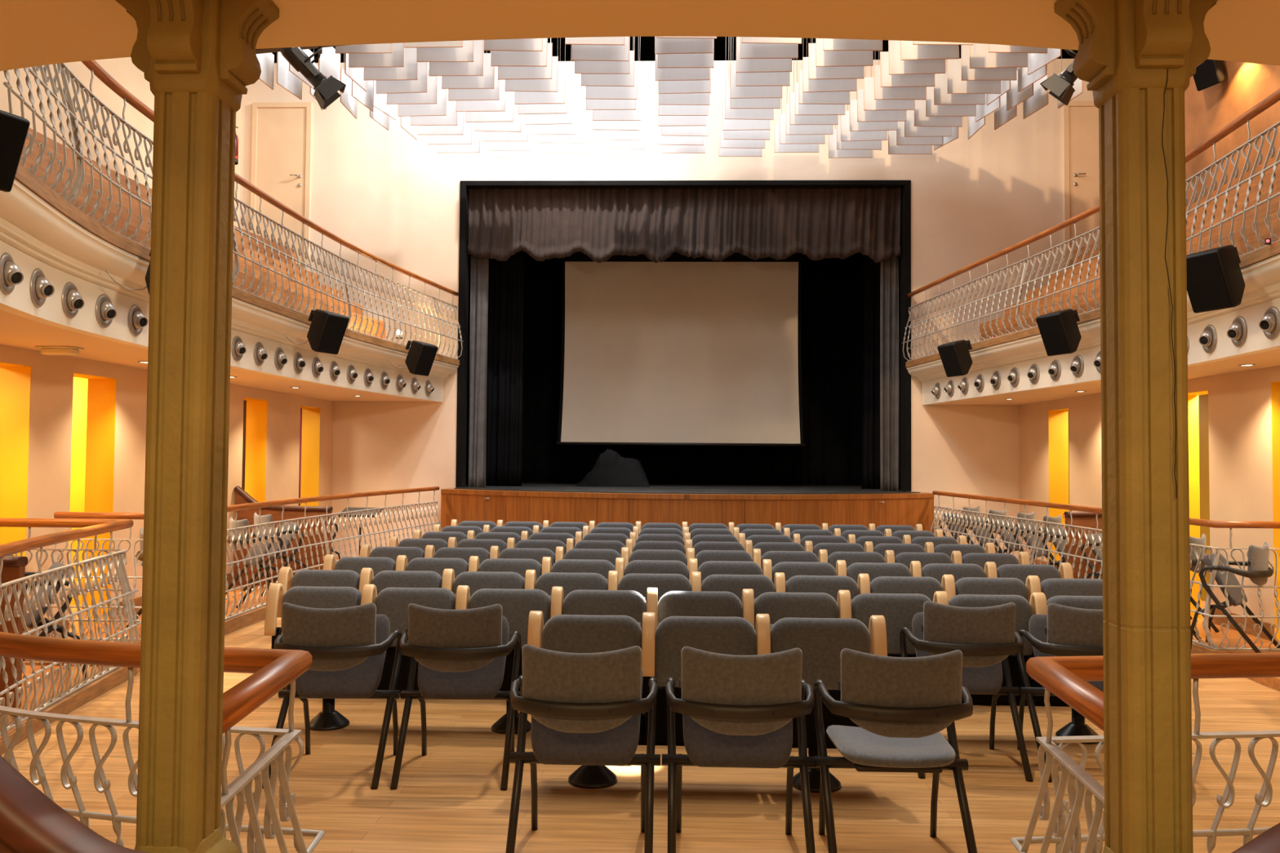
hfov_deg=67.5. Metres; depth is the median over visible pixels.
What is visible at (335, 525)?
chair
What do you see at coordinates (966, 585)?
chair
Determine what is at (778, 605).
chair
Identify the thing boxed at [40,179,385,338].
floor
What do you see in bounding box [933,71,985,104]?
acoustic panel
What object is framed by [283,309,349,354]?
loudspeaker
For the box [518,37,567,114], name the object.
acoustic panel
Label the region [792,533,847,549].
chair
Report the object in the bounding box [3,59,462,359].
balcony railing
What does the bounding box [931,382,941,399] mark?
air vent
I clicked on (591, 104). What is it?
acoustic panel
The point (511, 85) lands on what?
acoustic panel
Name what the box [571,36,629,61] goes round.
acoustic panel
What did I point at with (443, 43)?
acoustic panel
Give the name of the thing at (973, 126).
acoustic panel
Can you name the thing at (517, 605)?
chair
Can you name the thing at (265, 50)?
bar
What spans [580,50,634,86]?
acoustic panel
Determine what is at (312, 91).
acoustic panel
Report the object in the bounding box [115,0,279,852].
pillar
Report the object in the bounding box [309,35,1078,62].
roof
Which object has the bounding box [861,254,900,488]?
curtain
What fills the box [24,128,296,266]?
floor
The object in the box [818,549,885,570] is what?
chair
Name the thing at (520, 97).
acoustic panel
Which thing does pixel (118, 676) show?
trim
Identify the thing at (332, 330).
grille
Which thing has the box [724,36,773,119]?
acoustic panel
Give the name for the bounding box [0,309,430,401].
ceiling
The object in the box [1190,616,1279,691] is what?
floor
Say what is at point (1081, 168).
door
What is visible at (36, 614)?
chair
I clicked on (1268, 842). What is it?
handrail
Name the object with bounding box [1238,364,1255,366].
recessed light
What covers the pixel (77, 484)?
wall
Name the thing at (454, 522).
chair
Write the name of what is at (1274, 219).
floor
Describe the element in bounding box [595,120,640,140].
acoustic panel
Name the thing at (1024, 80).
acoustic panel
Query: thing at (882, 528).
chair
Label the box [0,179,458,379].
trim
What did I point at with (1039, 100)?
acoustic panel
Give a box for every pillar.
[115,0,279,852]
[1053,0,1217,852]
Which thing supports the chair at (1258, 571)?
on the floor at (1233, 636)
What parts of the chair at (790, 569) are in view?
armrest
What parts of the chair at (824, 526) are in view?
armrest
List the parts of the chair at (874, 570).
armrest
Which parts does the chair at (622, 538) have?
armrest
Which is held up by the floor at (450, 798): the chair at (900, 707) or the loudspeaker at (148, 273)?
the chair at (900, 707)
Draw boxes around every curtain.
[467,255,488,487]
[485,249,524,486]
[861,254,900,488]
[880,255,898,491]
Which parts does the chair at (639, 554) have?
armrest, backrest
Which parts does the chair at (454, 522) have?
armrest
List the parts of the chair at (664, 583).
armrest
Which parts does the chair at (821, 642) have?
armrest, backrest, armrest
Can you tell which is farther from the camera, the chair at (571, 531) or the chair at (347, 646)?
the chair at (571, 531)
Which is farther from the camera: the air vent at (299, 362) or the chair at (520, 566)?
the air vent at (299, 362)
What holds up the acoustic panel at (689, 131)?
hanging from the roof
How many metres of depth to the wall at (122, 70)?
11.44 m
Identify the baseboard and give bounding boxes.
[23,546,332,637]
[1032,558,1274,640]
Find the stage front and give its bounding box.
[440,493,933,533]
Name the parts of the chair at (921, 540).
armrest, backrest, armrest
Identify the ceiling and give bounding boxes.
[0,0,1279,71]
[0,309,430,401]
[933,348,1279,404]
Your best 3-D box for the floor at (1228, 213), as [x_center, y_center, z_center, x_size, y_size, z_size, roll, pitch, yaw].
[6.354,-2.104,8.660,1.881,0.340,9.635,0,-2,2]
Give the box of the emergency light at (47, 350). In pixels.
[35,346,84,355]
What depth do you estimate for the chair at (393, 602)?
5.65 m
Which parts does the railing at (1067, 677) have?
handrail, flat rail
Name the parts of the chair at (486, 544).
armrest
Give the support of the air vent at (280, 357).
in the wall at (19, 302)
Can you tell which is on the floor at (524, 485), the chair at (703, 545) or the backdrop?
the backdrop
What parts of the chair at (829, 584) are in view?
armrest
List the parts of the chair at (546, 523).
armrest, backrest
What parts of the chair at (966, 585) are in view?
armrest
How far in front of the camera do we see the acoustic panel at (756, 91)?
11.80 m
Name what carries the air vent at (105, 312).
in the wall at (19, 302)
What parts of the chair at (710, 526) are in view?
armrest, backrest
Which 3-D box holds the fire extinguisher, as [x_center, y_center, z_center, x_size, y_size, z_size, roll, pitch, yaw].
[-6.131,-4.217,14.350,0.260,0.548,0.155,0,-2,2]
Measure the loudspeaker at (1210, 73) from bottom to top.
0.461 m
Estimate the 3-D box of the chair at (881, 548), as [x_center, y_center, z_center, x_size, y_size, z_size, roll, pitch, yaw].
[2.389,1.398,8.969,0.563,0.634,0.236,0,-2,2]
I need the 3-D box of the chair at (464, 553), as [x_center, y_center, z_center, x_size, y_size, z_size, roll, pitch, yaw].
[-1.556,1.343,8.245,0.563,0.634,0.236,0,-2,2]
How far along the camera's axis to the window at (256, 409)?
12.34 m
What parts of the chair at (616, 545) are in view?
armrest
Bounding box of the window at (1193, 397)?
[1187,390,1208,618]
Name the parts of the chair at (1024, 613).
armrest, backrest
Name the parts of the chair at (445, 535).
armrest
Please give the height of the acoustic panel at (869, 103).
3.101 m
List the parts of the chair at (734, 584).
armrest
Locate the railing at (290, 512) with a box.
[233,485,333,585]
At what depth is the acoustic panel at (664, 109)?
12.42 m
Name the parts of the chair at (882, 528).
armrest, backrest, armrest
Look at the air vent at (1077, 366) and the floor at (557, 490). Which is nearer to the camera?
the air vent at (1077, 366)
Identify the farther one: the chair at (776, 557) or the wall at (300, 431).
the wall at (300, 431)
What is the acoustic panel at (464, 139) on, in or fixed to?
hanging from the roof
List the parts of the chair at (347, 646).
leg, leg, backrest, seat, leg, leg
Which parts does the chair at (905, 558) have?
armrest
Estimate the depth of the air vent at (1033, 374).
11.05 m
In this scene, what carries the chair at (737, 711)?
on the floor at (450, 798)
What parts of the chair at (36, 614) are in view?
seat, leg, leg, leg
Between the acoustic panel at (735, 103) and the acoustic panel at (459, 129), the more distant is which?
the acoustic panel at (459, 129)
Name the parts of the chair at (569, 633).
armrest, backrest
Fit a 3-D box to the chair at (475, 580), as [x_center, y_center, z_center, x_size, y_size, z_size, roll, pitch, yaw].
[-1.051,1.290,6.519,0.563,0.634,0.236,0,-2,2]
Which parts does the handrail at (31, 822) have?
panel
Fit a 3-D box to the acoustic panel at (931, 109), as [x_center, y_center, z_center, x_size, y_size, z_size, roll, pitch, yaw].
[4.034,-5.559,12.409,0.639,3.101,0.015,1,-1,3]
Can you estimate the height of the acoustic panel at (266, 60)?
3.101 m
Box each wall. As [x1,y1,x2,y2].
[0,57,241,226]
[0,240,444,402]
[0,344,333,618]
[0,556,27,708]
[67,377,88,608]
[239,58,1093,558]
[241,400,246,490]
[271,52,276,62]
[298,408,302,497]
[921,297,1279,404]
[1018,365,1279,639]
[1064,511,1102,578]
[1068,432,1069,511]
[1184,60,1279,205]
[1198,394,1210,601]
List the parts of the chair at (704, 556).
armrest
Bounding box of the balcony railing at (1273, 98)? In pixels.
[902,88,1279,361]
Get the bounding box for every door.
[249,102,312,264]
[1062,101,1099,265]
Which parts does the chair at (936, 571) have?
armrest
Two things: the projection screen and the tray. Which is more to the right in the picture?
the projection screen
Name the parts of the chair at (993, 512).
leg, seat, backrest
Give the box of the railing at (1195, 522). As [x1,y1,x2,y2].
[929,490,1279,650]
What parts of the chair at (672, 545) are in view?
armrest, backrest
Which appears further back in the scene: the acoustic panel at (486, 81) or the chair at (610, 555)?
the acoustic panel at (486, 81)
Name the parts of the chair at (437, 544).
armrest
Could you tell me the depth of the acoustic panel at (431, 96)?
12.08 m
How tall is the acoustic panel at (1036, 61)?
3.101 m
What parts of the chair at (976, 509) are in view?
leg, seat, backrest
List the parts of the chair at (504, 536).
armrest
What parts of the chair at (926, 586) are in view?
armrest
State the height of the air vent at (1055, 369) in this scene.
0.238 m
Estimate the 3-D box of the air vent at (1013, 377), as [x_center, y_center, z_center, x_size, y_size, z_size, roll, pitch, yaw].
[4.475,-0.596,11.554,0.096,0.238,0.238,1,-2,-6]
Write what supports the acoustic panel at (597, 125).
hanging from the roof
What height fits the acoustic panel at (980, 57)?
3.101 m
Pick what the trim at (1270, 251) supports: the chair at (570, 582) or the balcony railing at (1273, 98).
the balcony railing at (1273, 98)
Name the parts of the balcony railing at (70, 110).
post, post, handrail, rail, post, post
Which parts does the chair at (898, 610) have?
armrest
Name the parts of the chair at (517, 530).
armrest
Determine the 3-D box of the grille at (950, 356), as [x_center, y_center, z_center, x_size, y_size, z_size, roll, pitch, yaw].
[3.859,-0.816,11.923,0.012,0.390,0.300,-22,6,-19]
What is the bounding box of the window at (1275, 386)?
[1271,381,1279,643]
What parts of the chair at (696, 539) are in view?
armrest, backrest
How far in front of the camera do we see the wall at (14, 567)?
5.82 m
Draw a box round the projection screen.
[556,251,805,446]
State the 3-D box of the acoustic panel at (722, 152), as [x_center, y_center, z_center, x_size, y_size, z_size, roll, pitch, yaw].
[1.488,-5.521,14.139,0.639,3.101,0.016,0,-2,1]
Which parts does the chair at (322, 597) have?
armrest, backrest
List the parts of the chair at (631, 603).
armrest, backrest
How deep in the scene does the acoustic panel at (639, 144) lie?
13.79 m
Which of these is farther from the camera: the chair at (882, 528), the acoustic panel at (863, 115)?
the acoustic panel at (863, 115)
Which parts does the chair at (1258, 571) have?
leg, leg, seat, leg, leg, backrest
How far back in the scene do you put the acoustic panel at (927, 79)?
11.41 m
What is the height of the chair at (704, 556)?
0.634 m
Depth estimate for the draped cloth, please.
16.00 m
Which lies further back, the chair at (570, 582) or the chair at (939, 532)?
the chair at (939, 532)
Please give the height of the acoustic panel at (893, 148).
3.101 m
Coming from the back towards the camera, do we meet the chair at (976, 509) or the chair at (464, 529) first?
the chair at (976, 509)
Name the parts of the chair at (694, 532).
armrest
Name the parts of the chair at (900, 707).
leg, leg, seat, backrest, leg, leg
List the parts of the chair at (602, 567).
armrest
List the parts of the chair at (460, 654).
leg, leg, backrest, seat, leg, leg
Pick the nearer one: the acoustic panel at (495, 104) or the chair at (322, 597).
the chair at (322, 597)
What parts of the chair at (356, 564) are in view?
armrest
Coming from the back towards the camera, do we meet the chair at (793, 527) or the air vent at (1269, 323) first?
the chair at (793, 527)
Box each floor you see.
[0,556,344,740]
[1,600,1279,852]
[18,160,363,315]
[20,153,341,298]
[22,145,319,283]
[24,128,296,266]
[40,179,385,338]
[453,487,919,494]
[462,482,906,491]
[979,220,1279,341]
[1002,211,1279,316]
[1026,200,1279,299]
[1048,190,1279,284]
[1073,168,1279,266]
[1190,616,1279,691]
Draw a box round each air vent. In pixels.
[0,252,23,294]
[29,267,54,306]
[61,281,84,318]
[95,293,116,327]
[127,304,147,336]
[231,335,246,360]
[253,342,267,365]
[274,346,287,369]
[293,351,306,373]
[311,356,324,377]
[328,360,340,380]
[346,364,357,383]
[363,368,373,386]
[379,371,390,389]
[395,374,406,391]
[410,377,421,394]
[424,380,434,395]
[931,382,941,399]
[943,379,954,396]
[957,377,968,394]
[973,373,984,391]
[990,370,1000,389]
[1007,367,1019,386]
[1026,363,1039,383]
[1048,359,1061,381]
[1070,355,1084,377]
[1093,351,1101,373]
[1199,324,1217,353]
[1226,315,1247,346]
[1258,306,1279,339]
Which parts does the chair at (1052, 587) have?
armrest, backrest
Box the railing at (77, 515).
[50,486,441,640]
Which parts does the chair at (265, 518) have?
leg, backrest, leg, seat, leg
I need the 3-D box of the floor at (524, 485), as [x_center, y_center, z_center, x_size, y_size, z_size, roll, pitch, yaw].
[0.736,1.070,16.959,9.600,0.050,4.200,0,-2,2]
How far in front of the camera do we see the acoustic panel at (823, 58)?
10.82 m
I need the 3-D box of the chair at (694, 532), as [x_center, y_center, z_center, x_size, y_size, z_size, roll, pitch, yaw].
[0.764,1.443,10.716,0.563,0.634,0.236,0,-2,2]
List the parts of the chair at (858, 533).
armrest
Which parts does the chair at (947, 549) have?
armrest, backrest, armrest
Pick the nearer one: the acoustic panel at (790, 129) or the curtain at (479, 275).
the acoustic panel at (790, 129)
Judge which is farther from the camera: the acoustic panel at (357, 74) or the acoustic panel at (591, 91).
the acoustic panel at (591, 91)
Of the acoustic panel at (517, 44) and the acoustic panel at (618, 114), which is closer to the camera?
the acoustic panel at (517, 44)
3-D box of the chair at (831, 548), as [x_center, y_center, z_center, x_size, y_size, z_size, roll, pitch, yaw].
[1.829,1.394,8.987,0.563,0.634,0.236,0,-2,2]
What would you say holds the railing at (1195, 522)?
on the trim at (1196, 648)
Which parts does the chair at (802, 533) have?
armrest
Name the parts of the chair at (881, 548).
armrest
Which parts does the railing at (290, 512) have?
cap rail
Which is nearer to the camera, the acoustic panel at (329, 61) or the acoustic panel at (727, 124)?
the acoustic panel at (329, 61)
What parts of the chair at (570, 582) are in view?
armrest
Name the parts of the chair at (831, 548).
armrest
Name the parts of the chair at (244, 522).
backrest, leg, leg, seat, leg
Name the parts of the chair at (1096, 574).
seat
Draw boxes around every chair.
[4,554,86,679]
[126,527,143,627]
[225,516,283,608]
[243,512,306,596]
[262,602,402,788]
[263,582,361,689]
[277,566,359,644]
[322,554,395,577]
[331,515,340,559]
[359,544,424,564]
[359,568,442,595]
[360,584,456,692]
[388,536,448,552]
[390,603,520,790]
[395,555,468,579]
[413,529,466,543]
[424,545,489,566]
[433,524,483,537]
[441,568,524,597]
[447,537,506,554]
[450,519,497,530]
[455,585,551,691]
[466,530,520,546]
[468,555,542,581]
[483,524,533,537]
[489,546,555,567]
[497,520,542,532]
[505,644,660,852]
[506,537,566,555]
[520,530,575,546]
[524,569,608,599]
[527,610,643,741]
[533,524,582,539]
[541,556,615,582]
[542,520,589,531]
[550,586,646,695]
[555,546,621,568]
[565,537,625,556]
[574,531,629,546]
[582,525,632,537]
[589,520,634,532]
[608,570,691,602]
[615,557,688,584]
[621,546,687,568]
[626,538,685,556]
[629,532,684,548]
[632,526,683,541]
[635,521,682,533]
[641,612,756,742]
[646,587,742,677]
[662,646,815,852]
[682,521,728,534]
[683,526,733,540]
[684,532,738,549]
[685,539,745,559]
[687,547,752,570]
[688,558,763,584]
[691,571,775,603]
[728,522,774,534]
[733,527,782,542]
[738,533,793,548]
[742,588,838,630]
[744,540,804,558]
[752,548,818,570]
[755,613,887,744]
[762,559,836,583]
[773,572,858,602]
[774,522,821,535]
[783,528,833,540]
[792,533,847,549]
[804,540,865,559]
[813,648,977,852]
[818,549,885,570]
[821,523,867,534]
[833,528,884,540]
[835,560,911,583]
[836,590,931,657]
[847,533,902,549]
[857,573,942,601]
[864,541,924,559]
[868,523,922,534]
[884,528,943,542]
[884,550,951,569]
[899,600,1032,781]
[902,534,967,548]
[909,560,986,584]
[924,542,995,558]
[933,591,1032,702]
[938,506,979,544]
[941,574,1027,600]
[951,551,1030,569]
[963,509,1006,553]
[983,561,1073,584]
[989,511,1035,553]
[1013,514,1061,568]
[1014,603,1103,782]
[1025,575,1102,657]
[1029,592,1102,702]
[1042,526,1065,569]
[1080,533,1102,579]
[1189,533,1219,639]
[1190,542,1279,653]
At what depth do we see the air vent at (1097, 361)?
9.69 m
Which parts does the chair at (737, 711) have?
leg, leg, seat, backrest, leg, leg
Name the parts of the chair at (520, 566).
armrest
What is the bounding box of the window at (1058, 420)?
[1048,408,1068,567]
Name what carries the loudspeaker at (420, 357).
attached to the wall at (19, 302)
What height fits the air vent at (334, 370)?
0.238 m
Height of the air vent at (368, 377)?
0.238 m
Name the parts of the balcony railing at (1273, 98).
post, post, rail, flat rail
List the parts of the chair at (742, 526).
armrest, backrest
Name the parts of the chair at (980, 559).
armrest, backrest, armrest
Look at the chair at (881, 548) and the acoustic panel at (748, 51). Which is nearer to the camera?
the chair at (881, 548)
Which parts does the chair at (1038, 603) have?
armrest, backrest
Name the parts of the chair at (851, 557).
armrest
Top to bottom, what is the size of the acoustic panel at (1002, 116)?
3.101 m
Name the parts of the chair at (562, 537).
armrest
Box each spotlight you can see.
[280,45,346,110]
[1040,48,1077,106]
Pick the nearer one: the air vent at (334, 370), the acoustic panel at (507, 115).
the air vent at (334, 370)
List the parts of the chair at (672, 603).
armrest, backrest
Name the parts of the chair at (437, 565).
armrest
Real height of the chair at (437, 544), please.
0.634 m
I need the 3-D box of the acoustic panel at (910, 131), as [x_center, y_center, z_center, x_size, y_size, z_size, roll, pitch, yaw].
[3.977,-5.533,13.185,0.639,3.101,0.016,1,-1,4]
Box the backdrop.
[466,251,862,485]
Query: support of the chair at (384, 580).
attached to the frame
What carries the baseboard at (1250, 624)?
attached to the wall at (1240, 402)
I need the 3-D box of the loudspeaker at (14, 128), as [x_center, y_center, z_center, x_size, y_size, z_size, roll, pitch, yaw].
[-2.923,-1.231,4.141,0.469,0.369,0.302,0,-2,0]
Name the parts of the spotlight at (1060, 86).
barn door, barn door, barn door, door frame, barn door, yoke rail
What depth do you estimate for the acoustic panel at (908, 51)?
10.62 m
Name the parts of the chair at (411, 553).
armrest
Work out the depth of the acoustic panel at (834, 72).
11.19 m
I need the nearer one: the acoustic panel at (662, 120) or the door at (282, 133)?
the acoustic panel at (662, 120)
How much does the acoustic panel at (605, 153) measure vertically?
3.101 m
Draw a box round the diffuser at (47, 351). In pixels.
[40,347,79,355]
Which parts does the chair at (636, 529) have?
armrest, backrest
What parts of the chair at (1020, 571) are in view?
armrest, backrest, armrest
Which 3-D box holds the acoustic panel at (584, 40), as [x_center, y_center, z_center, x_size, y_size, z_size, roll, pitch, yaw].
[-0.458,-5.660,10.394,0.639,3.101,0.015,1,-3,0]
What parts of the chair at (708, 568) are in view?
armrest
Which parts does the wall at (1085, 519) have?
cap rail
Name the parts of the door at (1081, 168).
handle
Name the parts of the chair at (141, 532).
leg, backrest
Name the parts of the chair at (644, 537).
armrest, backrest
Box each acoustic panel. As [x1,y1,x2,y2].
[256,52,274,89]
[276,51,302,99]
[288,48,314,88]
[309,48,326,109]
[318,46,340,80]
[335,43,392,53]
[340,53,357,119]
[344,53,367,91]
[348,42,404,67]
[351,80,373,111]
[364,47,417,79]
[369,106,389,130]
[373,80,396,119]
[375,62,427,93]
[386,70,437,104]
[398,76,446,116]
[400,115,417,139]
[404,40,462,47]
[410,93,457,125]
[417,40,473,62]
[417,111,464,134]
[426,114,471,144]
[428,40,484,75]
[436,123,479,153]
[441,53,494,88]
[448,66,499,100]
[456,79,506,111]
[465,91,513,122]
[474,48,521,132]
[482,114,528,141]
[484,38,542,51]
[488,124,532,150]
[490,37,547,66]
[493,134,536,158]
[497,42,552,79]
[505,37,558,91]
[514,69,565,104]
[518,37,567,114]
[524,37,572,124]
[530,56,577,134]
[537,95,583,143]
[542,90,586,152]
[564,36,624,44]
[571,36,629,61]
[574,36,630,74]
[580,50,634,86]
[585,41,637,99]
[586,98,635,110]
[592,36,641,120]
[592,38,639,130]
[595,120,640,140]
[600,67,645,149]
[601,149,644,157]
[654,35,712,53]
[655,53,709,80]
[656,35,716,38]
[657,38,714,67]
[657,67,711,93]
[657,93,706,125]
[658,93,710,105]
[658,104,707,115]
[658,125,703,145]
[661,105,708,136]
[661,136,705,153]
[718,36,762,156]
[720,45,764,148]
[722,36,769,130]
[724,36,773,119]
[724,129,769,139]
[729,63,782,97]
[729,74,780,108]
[735,36,791,72]
[736,71,790,86]
[740,36,798,58]
[742,36,801,44]
[774,97,818,152]
[779,113,825,143]
[786,58,833,134]
[789,79,838,124]
[795,82,844,115]
[798,37,849,104]
[802,38,856,92]
[808,43,863,79]
[815,38,873,66]
[823,38,882,50]
[828,66,872,158]
[836,120,881,150]
[840,50,887,141]
[849,78,897,131]
[857,71,906,121]
[863,66,914,110]
[874,50,926,99]
[880,45,934,87]
[888,40,945,75]
[888,130,932,154]
[896,120,942,145]
[900,40,959,60]
[904,110,951,137]
[912,40,973,44]
[914,99,962,127]
[925,86,976,116]
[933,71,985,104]
[933,126,958,150]
[946,57,1000,93]
[960,44,1017,80]
[967,115,985,139]
[968,43,1027,68]
[975,93,999,122]
[986,80,1010,105]
[988,44,1047,53]
[994,92,1017,129]
[1006,70,1033,111]
[1017,64,1047,92]
[1022,69,1048,119]
[1027,48,1061,75]
[1057,48,1083,108]
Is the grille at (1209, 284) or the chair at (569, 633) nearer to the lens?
the chair at (569, 633)
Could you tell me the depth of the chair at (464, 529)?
10.75 m
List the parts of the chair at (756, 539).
armrest, backrest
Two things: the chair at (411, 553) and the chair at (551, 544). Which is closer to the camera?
the chair at (411, 553)
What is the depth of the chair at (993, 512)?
13.07 m
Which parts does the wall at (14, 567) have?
cap rail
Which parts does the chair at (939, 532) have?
armrest, backrest, armrest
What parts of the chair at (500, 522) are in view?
armrest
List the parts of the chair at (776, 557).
armrest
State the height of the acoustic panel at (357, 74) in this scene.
3.101 m
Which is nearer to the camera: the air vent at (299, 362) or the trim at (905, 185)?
the air vent at (299, 362)
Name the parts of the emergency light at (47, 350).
plate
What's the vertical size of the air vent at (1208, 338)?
0.238 m
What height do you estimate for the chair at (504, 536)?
0.634 m
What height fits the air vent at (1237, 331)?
0.238 m
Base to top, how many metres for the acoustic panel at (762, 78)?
3.101 m
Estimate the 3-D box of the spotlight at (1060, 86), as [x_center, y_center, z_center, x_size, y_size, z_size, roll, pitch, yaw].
[4.155,-4.074,9.178,0.570,1.922,0.276,-1,-2,37]
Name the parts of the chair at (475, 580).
armrest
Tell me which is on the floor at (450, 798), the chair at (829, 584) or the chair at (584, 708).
the chair at (584, 708)
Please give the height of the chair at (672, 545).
0.634 m
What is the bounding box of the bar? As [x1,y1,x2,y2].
[255,44,346,53]
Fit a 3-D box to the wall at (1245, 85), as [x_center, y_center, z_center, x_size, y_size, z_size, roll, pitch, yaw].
[7.317,-3.569,5.893,0.200,4.650,17.200,0,-2,2]
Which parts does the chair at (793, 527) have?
armrest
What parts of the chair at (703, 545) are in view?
armrest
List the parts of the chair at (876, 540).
armrest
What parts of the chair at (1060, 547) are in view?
leg, seat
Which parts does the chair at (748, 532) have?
armrest, backrest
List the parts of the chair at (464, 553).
armrest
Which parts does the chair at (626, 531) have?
armrest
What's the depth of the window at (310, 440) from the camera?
14.20 m
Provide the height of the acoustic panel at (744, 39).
3.101 m
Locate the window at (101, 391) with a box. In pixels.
[73,372,116,627]
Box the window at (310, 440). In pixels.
[300,404,319,506]
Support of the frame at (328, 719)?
on the floor at (450, 798)
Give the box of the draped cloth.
[576,448,649,487]
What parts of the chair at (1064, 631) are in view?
leg, leg, seat, backrest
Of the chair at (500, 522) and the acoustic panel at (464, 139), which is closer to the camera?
the chair at (500, 522)
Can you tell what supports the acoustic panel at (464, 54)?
hanging from the roof
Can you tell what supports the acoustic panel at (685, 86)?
hanging from the roof
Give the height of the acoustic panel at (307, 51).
3.101 m
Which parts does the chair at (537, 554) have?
armrest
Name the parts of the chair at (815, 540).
armrest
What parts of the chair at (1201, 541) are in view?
leg, backrest, leg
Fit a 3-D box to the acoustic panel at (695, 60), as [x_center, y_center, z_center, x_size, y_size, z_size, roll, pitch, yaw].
[0.533,-5.634,10.966,0.639,3.101,0.017,0,-2,2]
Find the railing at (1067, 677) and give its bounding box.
[1010,652,1279,852]
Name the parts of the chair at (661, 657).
armrest, backrest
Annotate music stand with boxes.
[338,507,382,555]
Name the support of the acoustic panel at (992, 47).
hanging from the roof
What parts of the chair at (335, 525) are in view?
leg, leg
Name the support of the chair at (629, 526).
attached to the frame
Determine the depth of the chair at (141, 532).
8.38 m
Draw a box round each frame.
[309,677,1100,744]
[568,712,840,793]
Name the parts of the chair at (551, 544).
armrest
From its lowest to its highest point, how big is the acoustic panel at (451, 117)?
3.101 m
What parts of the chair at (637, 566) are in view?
armrest, backrest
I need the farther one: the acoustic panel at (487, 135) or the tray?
the acoustic panel at (487, 135)
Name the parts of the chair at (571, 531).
armrest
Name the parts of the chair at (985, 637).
leg, seat, backrest, leg, leg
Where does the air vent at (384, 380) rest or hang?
in the wall at (19, 302)
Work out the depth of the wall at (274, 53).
17.35 m
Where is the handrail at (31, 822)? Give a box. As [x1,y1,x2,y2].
[0,755,148,852]
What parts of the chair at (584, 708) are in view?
leg, leg, backrest, seat, leg, leg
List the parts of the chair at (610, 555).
armrest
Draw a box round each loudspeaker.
[0,110,30,191]
[105,249,151,294]
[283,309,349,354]
[387,340,438,376]
[937,339,972,377]
[1035,308,1081,355]
[1186,244,1244,313]
[1192,58,1226,90]
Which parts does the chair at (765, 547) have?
armrest, backrest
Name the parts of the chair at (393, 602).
armrest, backrest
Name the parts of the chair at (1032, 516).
leg, seat, backrest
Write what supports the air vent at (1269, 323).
in the wall at (1255, 342)
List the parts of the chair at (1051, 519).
leg, seat, leg, backrest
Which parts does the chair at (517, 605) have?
armrest, backrest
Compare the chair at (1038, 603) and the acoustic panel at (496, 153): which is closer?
the chair at (1038, 603)
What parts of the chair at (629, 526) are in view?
armrest, backrest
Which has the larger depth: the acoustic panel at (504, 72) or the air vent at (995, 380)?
the air vent at (995, 380)
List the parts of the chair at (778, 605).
armrest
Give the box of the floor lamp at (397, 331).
[395,329,402,338]
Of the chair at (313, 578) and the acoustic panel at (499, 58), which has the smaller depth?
the chair at (313, 578)
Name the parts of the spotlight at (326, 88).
yoke rail, barn door, door frame, barn door, barn door, barn door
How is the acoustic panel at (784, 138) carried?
hanging from the roof
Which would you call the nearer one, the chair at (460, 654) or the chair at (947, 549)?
the chair at (460, 654)
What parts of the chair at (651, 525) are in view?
armrest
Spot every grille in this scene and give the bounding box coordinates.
[317,315,349,354]
[414,345,438,375]
[937,345,962,376]
[1035,315,1070,355]
[1186,252,1232,311]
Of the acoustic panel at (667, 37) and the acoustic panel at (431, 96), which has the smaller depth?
the acoustic panel at (667, 37)
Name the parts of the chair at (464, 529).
armrest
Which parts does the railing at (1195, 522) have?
post, handrail, flat rail, post, rail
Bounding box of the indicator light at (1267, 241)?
[1264,238,1271,244]
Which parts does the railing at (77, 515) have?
rail, handrail, flat rail, post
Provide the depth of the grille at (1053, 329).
9.49 m
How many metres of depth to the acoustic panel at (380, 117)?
12.84 m
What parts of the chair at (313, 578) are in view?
armrest, backrest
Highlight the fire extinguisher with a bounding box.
[235,126,238,164]
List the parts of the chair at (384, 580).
armrest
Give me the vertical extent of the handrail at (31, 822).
1.244 m
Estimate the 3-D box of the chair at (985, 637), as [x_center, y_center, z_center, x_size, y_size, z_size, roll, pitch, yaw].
[1.738,1.376,5.184,0.624,0.903,0.567,0,-2,4]
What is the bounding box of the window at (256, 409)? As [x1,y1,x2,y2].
[244,396,266,502]
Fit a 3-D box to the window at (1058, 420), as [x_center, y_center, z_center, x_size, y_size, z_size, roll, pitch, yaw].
[5.799,0.936,12.943,0.270,2.340,0.690,0,-2,2]
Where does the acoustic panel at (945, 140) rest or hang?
hanging from the roof
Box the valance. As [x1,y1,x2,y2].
[467,187,902,262]
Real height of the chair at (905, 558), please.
0.634 m
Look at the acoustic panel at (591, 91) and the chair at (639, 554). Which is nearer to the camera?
the chair at (639, 554)
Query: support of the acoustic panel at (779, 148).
hanging from the roof
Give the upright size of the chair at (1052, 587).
0.640 m
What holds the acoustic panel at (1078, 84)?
hanging from the roof
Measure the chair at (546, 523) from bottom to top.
0.634 m
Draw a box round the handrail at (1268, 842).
[1231,822,1279,852]
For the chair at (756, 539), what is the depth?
9.80 m
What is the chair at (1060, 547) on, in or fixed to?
on the floor at (1233, 636)
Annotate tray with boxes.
[338,507,382,517]
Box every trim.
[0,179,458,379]
[0,660,137,755]
[14,163,459,365]
[91,603,266,643]
[440,488,933,499]
[455,180,911,491]
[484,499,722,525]
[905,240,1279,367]
[1191,639,1279,653]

